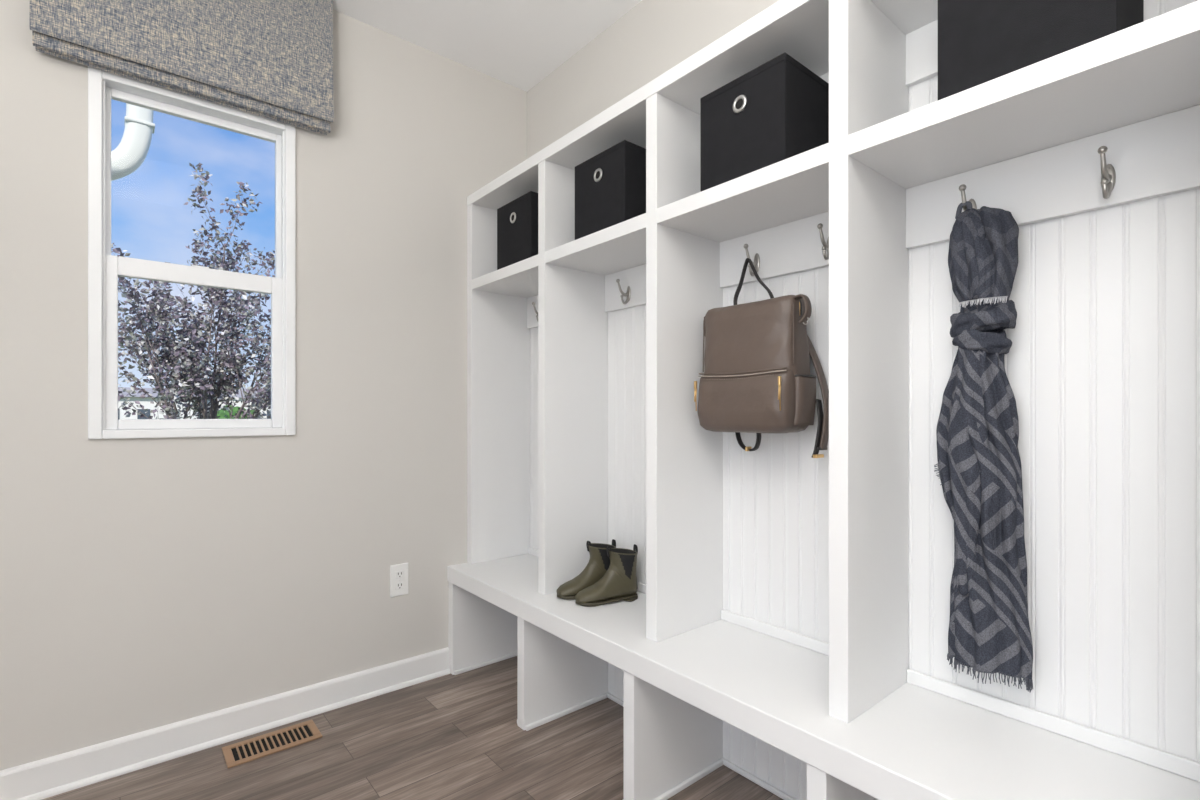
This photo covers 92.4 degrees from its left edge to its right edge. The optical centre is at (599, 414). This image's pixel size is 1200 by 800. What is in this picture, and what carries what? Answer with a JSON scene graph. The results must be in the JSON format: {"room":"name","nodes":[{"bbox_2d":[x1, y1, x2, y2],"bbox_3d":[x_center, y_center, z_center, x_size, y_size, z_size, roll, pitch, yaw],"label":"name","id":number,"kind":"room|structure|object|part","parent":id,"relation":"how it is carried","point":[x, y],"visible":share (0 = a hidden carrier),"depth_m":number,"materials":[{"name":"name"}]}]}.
{"room":"mudroom","nodes":[
{"label":"mudroom","id":0,"kind":"room"},
{"bbox_2d":[0,0,526,770],"bbox_3d":[-1.538,-0.224,1.953,2.942,2.743,0.150,0,0,-40],"label":"wall","id":1,"kind":"structure","parent":0,"point":[146,583],"depth_m":2.11,"materials":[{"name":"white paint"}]},
{"bbox_2d":[29,0,333,134],"bbox_3d":[-1.353,-1.334,1.950,0.822,0.513,0.090,0,0,-40],"label":"roman shade","id":2,"kind":"object","parent":1,"relation":"attached to","point":[270,59],"visible":1,"depth_m":1.95,"materials":[{"name":"fabric"}]},
{"bbox_2d":[88,66,295,438],"bbox_3d":[-1.406,-0.510,2.021,0.585,1.173,0.114,0,0,-40],"label":"frame","id":3,"kind":"object","parent":1,"relation":"attached to","point":[98,79],"visible":0.79,"depth_m":1.88,"materials":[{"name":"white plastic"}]},
{"bbox_2d":[105,87,281,429],"bbox_3d":[-1.405,-0.507,2.019,0.515,1.111,0.056,0,0,-40],"label":"window","id":4,"kind":"structure","parent":1,"relation":"in","point":[115,266],"depth_m":1.97,"materials":[{"name":"white plastic"}]},
{"bbox_3d":[-1.414,-0.767,2.030,0.515,0.591,0.026,0,0,-40],"label":"upper sash","id":5,"kind":"part","parent":4,"relation":"part of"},
{"bbox_2d":[0,647,449,799],"bbox_3d":[-1.584,1.093,1.801,2.376,0.110,0.024,0,0,-40],"label":"baseboard","id":6,"kind":"structure","parent":1,"relation":"attached to","point":[44,778],"depth_m":1.98,"materials":[{"name":"white wood"}]},
{"bbox_2d":[390,563,407,596],"bbox_3d":[-0.846,0.696,2.426,0.078,0.134,0.010,0,0,-40],"label":"electrical outlet","id":7,"kind":"object","parent":1,"relation":"attached to","point":[398,573],"visible":1,"depth_m":2.42,"materials":[{"name":"white plastic"}]},
{"bbox_2d":[42,656,782,799],"bbox_3d":[-0.051,1.198,0.289,3.092,0.100,4.610,0,0,-40],"label":"floor","id":8,"kind":"structure","parent":0,"point":[449,736],"depth_m":1.91,"materials":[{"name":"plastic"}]},
{"bbox_2d":[222,720,322,767],"bbox_3d":[-1.144,1.145,2.012,0.286,0.006,0.145,0,0,-40],"label":"floor vent","id":9,"kind":"object","parent":8,"relation":"in","point":[260,746],"visible":1,"depth_m":2.00,"materials":[{"name":"brown"}]},
{"bbox_2d":[447,0,1199,799],"bbox_3d":[0.427,0.075,1.565,0.420,2.146,2.962,0,0,-40],"label":"locker","id":10,"kind":"object","parent":8,"relation":"on","point":[786,629],"visible":0.87,"depth_m":1.38,"materials":[{"name":"white wood"}]},
{"bbox_3d":[-0.322,1.139,2.462,0.399,0.018,0.538,0,0,-40],"label":"shoe trim","id":11,"kind":"part","parent":10,"relation":"part of","materials":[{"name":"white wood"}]},
{"bbox_2d":[472,255,537,297],"bbox_3d":[-0.288,-0.589,2.490,0.310,0.044,0.539,0,0,-40],"label":"shelf","id":12,"kind":"object","parent":10,"relation":"attached to","point":[519,279],"depth_m":2.48,"materials":[{"name":"white wood"}]},
{"bbox_2d":[497,191,537,269],"bbox_3d":[-0.254,-0.746,2.439,0.272,0.268,0.266,0,0,-40],"label":"storage box","id":13,"kind":"object","parent":10,"relation":"on","point":[517,220],"visible":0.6,"depth_m":2.33,"materials":[{"name":"black fabric"}]},
{"bbox_3d":[-0.175,-0.492,2.584,0.018,0.149,0.538,0,0,-40],"label":"hook rail","id":14,"kind":"part","parent":10,"relation":"part of","materials":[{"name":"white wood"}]},
{"bbox_3d":[-0.173,0.657,2.586,0.012,0.034,0.538,0,0,-40],"label":"trim","id":15,"kind":"part","parent":10,"relation":"part of","materials":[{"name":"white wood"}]},
{"bbox_2d":[532,302,537,320],"bbox_3d":[-0.285,-0.472,2.653,0.067,0.093,0.023,0,0,-40],"label":"coat hook","id":16,"kind":"object","parent":10,"relation":"attached to","point":[533,303],"visible":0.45,"depth_m":2.64,"materials":[{"name":"grey metal"}]},
{"bbox_3d":[0.052,1.139,2.014,0.399,0.018,0.538,0,0,-40],"label":"shoe trim","id":17,"kind":"part","parent":10,"relation":"part of","materials":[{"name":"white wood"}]},
{"bbox_2d":[556,539,615,599],"bbox_3d":[-0.048,0.574,2.162,0.244,0.199,0.102,0,0,-27],"label":"boot","id":18,"kind":"object","parent":10,"relation":"on","point":[598,564],"visible":0.72,"depth_m":2.15,"materials":[{"name":"green rubber"}]},
{"bbox_2d":[545,213,645,274],"bbox_3d":[0.086,-0.589,2.043,0.310,0.044,0.539,0,0,-40],"label":"shelf","id":19,"kind":"object","parent":10,"relation":"attached to","point":[620,248],"depth_m":2.03,"materials":[{"name":"white wood"}]},
{"bbox_2d":[575,544,637,606],"bbox_3d":[0.027,0.574,2.083,0.244,0.199,0.102,0,0,-23],"label":"boot","id":20,"kind":"object","parent":10,"relation":"on","point":[619,583],"visible":1,"depth_m":2.07,"materials":[{"name":"green rubber"}]},
{"bbox_2d":[575,140,645,239],"bbox_3d":[0.096,-0.746,2.020,0.272,0.268,0.265,0,0,-40],"label":"storage box","id":21,"kind":"object","parent":10,"relation":"on","point":[610,186],"visible":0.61,"depth_m":1.89,"materials":[{"name":"black fabric"}]},
{"bbox_2d":[616,279,630,303],"bbox_3d":[0.089,-0.472,2.205,0.067,0.093,0.023,0,0,-40],"label":"coat hook","id":22,"kind":"object","parent":10,"relation":"attached to","point":[628,293],"visible":1,"depth_m":2.21,"materials":[{"name":"grey metal"}]},
{"bbox_3d":[0.198,-0.492,2.136,0.018,0.149,0.538,0,0,-40],"label":"hook rail","id":23,"kind":"part","parent":10,"relation":"part of","materials":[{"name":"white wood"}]},
{"bbox_3d":[0.200,0.657,2.138,0.012,0.034,0.538,0,0,-40],"label":"trim","id":24,"kind":"part","parent":10,"relation":"part of","materials":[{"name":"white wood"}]},
{"bbox_3d":[0.464,-0.976,1.597,0.324,0.044,2.960,0,0,-40],"label":"panel","id":25,"kind":"part","parent":10,"relation":"part of","materials":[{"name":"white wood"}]},
{"bbox_3d":[0.425,1.139,1.567,0.399,0.018,0.538,0,0,-40],"label":"shoe trim","id":26,"kind":"part","parent":10,"relation":"part of","materials":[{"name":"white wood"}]},
{"bbox_2d":[657,143,828,241],"bbox_3d":[0.459,-0.589,1.595,0.310,0.044,0.539,0,0,-40],"label":"shelf","id":27,"kind":"object","parent":10,"relation":"attached to","point":[793,191],"depth_m":1.56,"materials":[{"name":"white wood"}]},
{"bbox_2d":[744,244,759,275],"bbox_3d":[0.462,-0.472,1.758,0.067,0.093,0.023,0,0,-40],"label":"coat hook","id":28,"kind":"object","parent":10,"relation":"attached to","point":[756,263],"visible":0.82,"depth_m":1.76,"materials":[{"name":"grey metal"}]},
{"bbox_2d":[694,258,828,457],"bbox_3d":[0.456,-0.180,1.667,0.191,0.595,0.366,0,0,-40],"label":"backpack","id":29,"kind":"object","parent":28,"relation":"hanging from","point":[756,378],"visible":1,"depth_m":1.58,"materials":[{"name":"brown leather"}]},
{"bbox_2d":[700,52,828,191],"bbox_3d":[0.465,-0.746,1.578,0.272,0.268,0.267,0,0,-40],"label":"storage box","id":30,"kind":"object","parent":10,"relation":"on","point":[776,111],"visible":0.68,"depth_m":1.47,"materials":[{"name":"black fabric"}]},
{"bbox_3d":[0.572,-0.492,1.689,0.018,0.149,0.538,0,0,-40],"label":"hook rail","id":31,"kind":"part","parent":10,"relation":"part of","materials":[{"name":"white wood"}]},
{"bbox_3d":[0.574,0.657,1.691,0.012,0.034,0.538,0,0,-40],"label":"trim","id":32,"kind":"part","parent":10,"relation":"part of","materials":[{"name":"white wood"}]},
{"bbox_2d":[817,223,828,259],"bbox_3d":[0.616,-0.472,1.573,0.067,0.093,0.023,0,0,-40],"label":"coat hook","id":33,"kind":"object","parent":10,"relation":"attached to","point":[819,226],"visible":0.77,"depth_m":1.57,"materials":[{"name":"grey metal"}]},
{"bbox_3d":[0.572,-0.890,1.689,0.018,0.127,0.538,0,0,-40],"label":"rail","id":34,"kind":"part","parent":10,"relation":"part of","materials":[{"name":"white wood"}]},
{"bbox_3d":[0.945,-0.890,1.241,0.018,0.127,0.538,0,0,-40],"label":"rail","id":35,"kind":"part","parent":10,"relation":"part of","materials":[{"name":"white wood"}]},
{"bbox_2d":[959,184,976,210],"bbox_3d":[0.836,-0.472,1.310,0.067,0.093,0.023,0,0,-40],"label":"coat hook","id":36,"kind":"object","parent":10,"relation":"attached to","point":[962,188],"visible":0.25,"depth_m":1.30,"materials":[{"name":"grey metal"}]},
{"bbox_2d":[934,201,1032,692],"bbox_3d":[0.851,0.052,1.284,0.111,1.070,0.181,0,0,-16],"label":"scarf","id":37,"kind":"object","parent":36,"relation":"hanging from","point":[979,468],"visible":1,"depth_m":1.25,"materials":[{"name":"grey fabric"}]},
{"bbox_2d":[848,0,1199,188],"bbox_3d":[0.833,-0.589,1.148,0.310,0.044,0.539,0,0,-40],"label":"shelf","id":38,"kind":"object","parent":10,"relation":"attached to","point":[1146,73],"depth_m":1.08,"materials":[{"name":"white wood"}]},
{"bbox_2d":[938,0,1143,99],"bbox_3d":[0.851,-0.746,1.115,0.272,0.268,0.267,0,0,-40],"label":"storage box","id":39,"kind":"object","parent":10,"relation":"on","point":[980,41],"visible":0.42,"depth_m":1.04,"materials":[{"name":"black fabric"}]},
{"bbox_3d":[0.945,-0.492,1.241,0.018,0.149,0.538,0,0,-40],"label":"hook rail","id":40,"kind":"part","parent":10,"relation":"part of","materials":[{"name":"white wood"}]},
{"bbox_3d":[0.947,0.657,1.243,0.012,0.034,0.538,0,0,-40],"label":"trim","id":41,"kind":"part","parent":10,"relation":"part of","materials":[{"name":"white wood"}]},
{"bbox_2d":[1097,146,1115,198],"bbox_3d":[0.989,-0.472,1.126,0.067,0.093,0.023,0,0,-40],"label":"coat hook","id":42,"kind":"object","parent":10,"relation":"attached to","point":[1108,175],"visible":1,"depth_m":1.12,"materials":[{"name":"grey metal"}]},
{"bbox_2d":[333,0,641,91],"bbox_3d":[-0.051,-1.655,0.289,3.092,0.120,4.610,0,0,-40],"label":"ceiling","id":43,"kind":"structure","parent":0,"point":[516,43],"depth_m":2.36,"materials":[{"name":"white paint"}]},
{"bbox_2d":[527,0,778,158],"bbox_3d":[1.078,-0.224,1.232,0.150,2.743,4.610,0,0,-40],"label":"wall","id":44,"kind":"structure","parent":0,"point":[653,37],"depth_m":2.29,"materials":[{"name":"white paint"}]},
{"label":"outside","id":45,"kind":"structure","parent":0,"visible":0},
{"bbox_3d":[-97.017,1.698,116.237,300.000,0.100,297.190,0,0,-40],"label":"lawn","id":46,"kind":"structure","parent":45,"visible":0},
{"bbox_2d":[118,387,201,419],"bbox_3d":[-52.547,-0.752,66.859,10.000,4.800,10.000,0,0,-40],"label":"house","id":47,"kind":"structure","parent":46,"relation":"on","point":[145,402],"depth_m":63.29,"materials":[{"name":"white"}]},
{"bbox_2d":[111,163,274,418],"bbox_3d":[-3.887,-0.407,5.899,2.050,4.112,1.931,0,0,-40],"label":"tree","id":48,"kind":"object","parent":46,"relation":"on","point":[178,357],"visible":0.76,"depth_m":5.68,"materials":[{"name":"grey plant"}]},
{"bbox_2d":[208,411,235,418],"bbox_3d":[-38.772,0.597,58.680,3.131,2.112,2.594,0,0,-40],"label":"bush","id":49,"kind":"object","parent":46,"relation":"on","point":[221,414],"visible":0.16,"depth_m":58.47,"materials":[{"name":"green plant"}]},
{"bbox_2d":[218,405,257,418],"bbox_3d":[-39.117,0.237,61.847,3.574,2.687,3.281,0,0,-2],"label":"bush","id":50,"kind":"object","parent":46,"relation":"on","point":[235,409],"visible":0.12,"depth_m":60.62,"materials":[{"name":"green plant"}]},
{"bbox_2d":[207,388,270,418],"bbox_3d":[-47.820,-1.002,79.922,12.000,5.300,10.000,0,0,-40],"label":"house","id":51,"kind":"structure","parent":46,"relation":"on","point":[239,404],"depth_m":75.43,"materials":[{"name":"white"}]},
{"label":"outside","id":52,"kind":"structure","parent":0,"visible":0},
{"bbox_2d":[111,103,154,180],"bbox_3d":[-2.252,-1.604,2.432,0.860,1.216,0.380,0,0,-40],"label":"downspout","id":53,"kind":"object","parent":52,"point":[128,156],"visible":0.5,"depth_m":2.53,"materials":[{"name":"white plastic"}]}
]}

